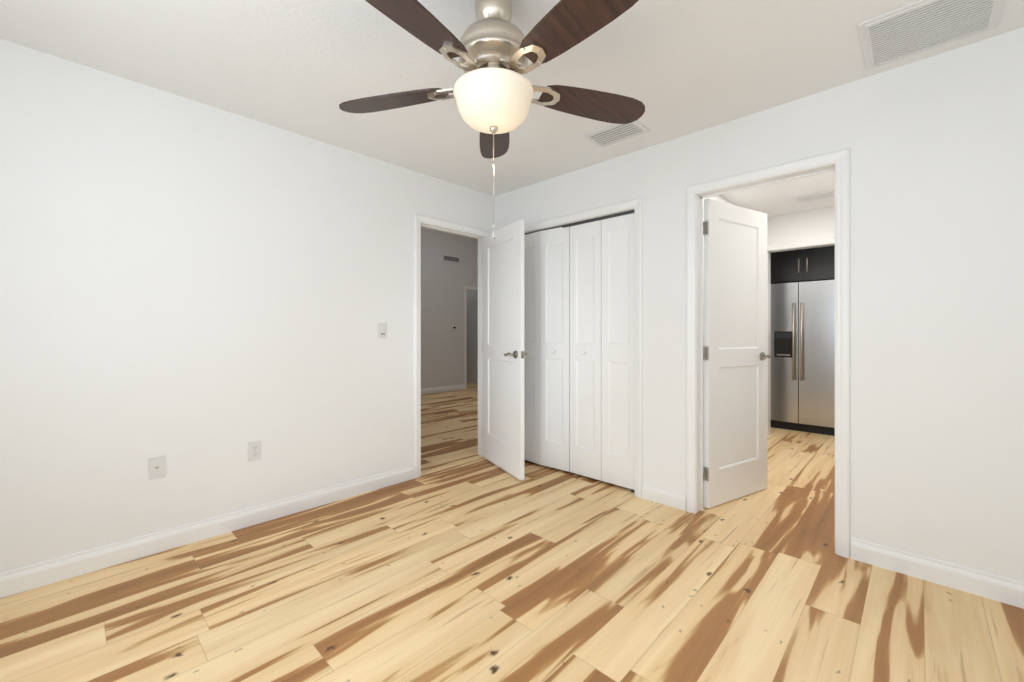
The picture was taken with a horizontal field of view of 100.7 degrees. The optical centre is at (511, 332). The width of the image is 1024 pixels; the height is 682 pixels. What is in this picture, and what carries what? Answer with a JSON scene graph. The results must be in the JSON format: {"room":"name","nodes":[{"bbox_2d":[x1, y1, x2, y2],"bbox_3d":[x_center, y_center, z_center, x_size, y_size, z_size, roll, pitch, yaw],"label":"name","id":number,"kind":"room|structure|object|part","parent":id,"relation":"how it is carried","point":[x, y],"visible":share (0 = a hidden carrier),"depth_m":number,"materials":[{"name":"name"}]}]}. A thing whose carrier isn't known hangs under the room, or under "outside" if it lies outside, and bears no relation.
{"room":"empty bedroom","nodes":[
{"label":"empty bedroom","id":0,"kind":"room"},
{"bbox_2d":[0,39,493,572],"bbox_3d":[-1.441,-0.065,2.770,0.120,2.440,3.790,0,0,44],"label":"wall","id":1,"kind":"structure","parent":0,"point":[200,296],"depth_m":2.31,"materials":[{"name":"paint"}]},
{"bbox_2d":[149,455,165,479],"bbox_3d":[-1.864,0.710,2.231,0.014,0.115,0.070,0,0,44],"label":"outlet","id":2,"kind":"object","parent":1,"relation":"attached to","point":[157,466],"visible":1,"depth_m":2.23,"materials":[{"name":"white plastic"}]},
{"bbox_2d":[0,465,414,597],"bbox_3d":[-1.685,1.103,2.419,0.015,0.105,2.626,0,0,44],"label":"baseboard","id":3,"kind":"structure","parent":1,"relation":"attached to","point":[26,578],"depth_m":2.29,"materials":[{"name":"paint"}]},
{"bbox_2d":[248,441,260,461],"bbox_3d":[-1.552,0.715,2.561,0.007,0.115,0.070,0,0,44],"label":"duplex electrical outlet","id":4,"kind":"object","parent":1,"relation":"attached to","point":[254,451],"visible":1,"depth_m":2.56,"materials":[{"name":"white plastic"}]},
{"bbox_2d":[378,323,386,337],"bbox_3d":[-0.967,-0.015,3.170,0.010,0.115,0.070,0,0,44],"label":"switch plate","id":5,"kind":"object","parent":1,"relation":"attached to","point":[382,330],"visible":1,"depth_m":3.17,"materials":[{"name":"white plastic"}]},
{"bbox_2d":[414,213,491,477],"bbox_3d":[-0.531,0.125,3.719,0.120,2.060,0.760,0,0,44],"label":"door frame","id":6,"kind":"structure","parent":1,"relation":"in","point":[479,346],"depth_m":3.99,"materials":[{"name":"paint"}]},
{"bbox_2d":[482,219,526,480],"bbox_3d":[-0.097,0.135,3.603,0.701,2.025,0.302,0,0,44],"label":"door","id":7,"kind":"structure","parent":6,"relation":"attached to","point":[504,353],"depth_m":3.55,"materials":[{"name":"paint"}]},
{"bbox_2d":[421,227,477,388],"bbox_3d":[-2.575,-0.645,7.078,0.120,3.600,6.140,0,0,44],"label":"wall","id":8,"kind":"structure","parent":0,"point":[443,283],"depth_m":8.28,"materials":[{"name":"paint"}]},
{"bbox_2d":[421,384,464,394],"bbox_3d":[-2.770,1.103,6.777,0.015,0.105,5.196,0,0,44],"label":"baseboard","id":9,"kind":"structure","parent":8,"relation":"attached to","point":[442,389],"depth_m":8.23,"materials":[{"name":"paint"}]},
{"bbox_2d":[442,254,459,263],"bbox_3d":[-1.200,-1.460,8.413,0.016,0.130,0.430,0,0,44],"label":"air vent","id":10,"kind":"object","parent":8,"relation":"in","point":[449,258],"visible":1,"depth_m":8.39,"materials":[{"name":"grey metal"}]},
{"bbox_2d":[451,325,456,329],"bbox_3d":[-1.153,-0.100,8.458,0.022,0.110,0.120,0,0,44],"label":"thermostat","id":11,"kind":"object","parent":8,"relation":"attached to","point":[453,327],"visible":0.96,"depth_m":8.44,"materials":[{"name":"white plastic"}]},
{"bbox_2d":[464,286,477,388],"bbox_3d":[-0.670,0.104,8.964,0.019,2.102,0.864,0,0,44],"label":"door frame","id":12,"kind":"structure","parent":8,"relation":"attached to","point":[465,331],"depth_m":8.66,"materials":[{"name":"paint"}]},
{"bbox_2d":[467,290,477,383],"bbox_3d":[-0.950,-0.145,9.856,1.380,2.600,0.120,0,0,44],"label":"wall","id":13,"kind":"structure","parent":0,"point":[472,336],"depth_m":9.73,"materials":[{"name":"paint"}]},
{"bbox_2d":[0,382,1023,681],"bbox_3d":[-0.472,1.195,4.944,9.470,0.080,8.270,0,0,44],"label":"floor","id":14,"kind":"structure","parent":0,"point":[460,560],"depth_m":1.84,"materials":[{"name":"brown wood"}]},
{"bbox_2d":[771,280,834,435],"bbox_3d":[3.677,0.282,5.084,0.905,1.745,0.766,0,0,44],"label":"fridge","id":15,"kind":"object","parent":14,"relation":"on","point":[802,356],"visible":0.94,"depth_m":4.91,"materials":[{"name":"silver metal"}]},
{"bbox_2d":[0,0,1023,216],"bbox_3d":[1.487,-1.335,2.789,4.320,0.100,7.870,0,0,44],"label":"ceiling","id":16,"kind":"structure","parent":0,"point":[677,68],"depth_m":2.03,"materials":[{"name":"paint"}]},
{"bbox_2d":[339,0,644,238],"bbox_3d":[-0.064,-0.819,1.559,1.264,0.931,1.269,0,0,44],"label":"fan","id":17,"kind":"object","parent":16,"relation":"hanging from","point":[494,50],"visible":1,"depth_m":1.50,"materials":[{"name":"brown wood"}]},
{"bbox_2d":[581,120,649,147],"bbox_3d":[0.664,-1.279,2.726,0.350,0.010,0.250,0,0,44],"label":"ceiling vent","id":18,"kind":"object","parent":16,"relation":"in","point":[607,135],"visible":0.85,"depth_m":2.72,"materials":[{"name":"white metal"}]},
{"bbox_2d":[792,190,834,202],"bbox_3d":[2.851,-1.279,3.995,0.320,0.010,0.220,0,0,44],"label":"ceiling vent","id":19,"kind":"object","parent":16,"relation":"in","point":[815,196],"visible":0.94,"depth_m":3.97,"materials":[{"name":"white metal"}]},
{"bbox_2d":[858,0,1004,69],"bbox_3d":[1.738,-1.279,1.772,0.420,0.010,0.420,0,0,44],"label":"ceiling vent","id":20,"kind":"object","parent":16,"relation":"in","point":[914,28],"visible":1,"depth_m":1.77,"materials":[{"name":"white metal"}]},
{"bbox_2d":[703,195,733,454],"bbox_3d":[2.416,-0.065,4.524,0.100,2.440,4.080,0,0,44],"label":"wall","id":21,"kind":"structure","parent":0,"point":[720,198],"depth_m":3.65,"materials":[{"name":"paint"}]},
{"bbox_2d":[494,27,1023,581],"bbox_3d":[1.269,-0.065,2.713,3.870,2.440,0.120,0,0,44],"label":"wall","id":22,"kind":"structure","parent":0,"point":[935,144],"depth_m":2.02,"materials":[{"name":"paint"}]},
{"bbox_2d":[524,197,642,497],"bbox_3d":[0.476,0.104,3.461,1.314,2.102,0.139,0,0,44],"label":"closet door","id":23,"kind":"structure","parent":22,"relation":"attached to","point":[625,210],"depth_m":3.34,"materials":[{"name":"paint"}]},
{"bbox_3d":[0.466,0.135,3.451,1.190,2.040,0.076,0,0,44],"label":"bifold closet door","id":24,"kind":"part","parent":23,"relation":"part of","materials":[{"name":"white wood"}]},
{"bbox_2d":[642,483,685,510],"bbox_3d":[1.020,1.103,2.858,0.302,0.105,0.015,0,0,44],"label":"baseboard","id":25,"kind":"structure","parent":22,"relation":"attached to","point":[671,498],"depth_m":2.85,"materials":[{"name":"paint"}]},
{"bbox_2d":[686,148,849,557],"bbox_3d":[1.478,0.125,2.513,0.750,2.060,0.120,0,0,44],"label":"door frame","id":26,"kind":"structure","parent":22,"relation":"in","point":[698,313],"depth_m":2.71,"materials":[{"name":"paint"}]},
{"bbox_2d":[703,198,770,507],"bbox_3d":[1.587,0.135,2.956,0.268,2.025,0.701,0,0,44],"label":"door","id":27,"kind":"structure","parent":26,"relation":"attached to","point":[735,355],"depth_m":2.93,"materials":[{"name":"paint"}]},
{"bbox_2d":[850,537,1023,608],"bbox_3d":[2.122,1.103,1.801,1.076,0.105,0.015,0,0,44],"label":"baseboard","id":28,"kind":"structure","parent":22,"relation":"attached to","point":[943,573],"depth_m":1.94,"materials":[{"name":"paint"}]},
{"bbox_2d":[767,206,834,245],"bbox_3d":[3.211,-1.105,4.454,0.935,0.360,0.120,0,0,44],"label":"wall","id":29,"kind":"structure","parent":0,"point":[814,224],"depth_m":4.50,"materials":[{"name":"paint"}]},
{"bbox_2d":[767,237,834,435],"bbox_3d":[3.204,0.094,4.447,1.019,2.122,0.139,0,0,44],"label":"door frame","id":30,"kind":"structure","parent":29,"relation":"attached to","point":[769,338],"depth_m":4.72,"materials":[{"name":"paint"}]},
{"bbox_2d":[771,246,834,283],"bbox_3d":[3.660,-0.905,5.066,0.905,0.600,0.614,0,0,44],"label":"upper cabinet","id":31,"kind":"object","parent":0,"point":[807,265],"visible":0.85,"depth_m":4.94,"materials":[{"name":"black wood"}]}
]}

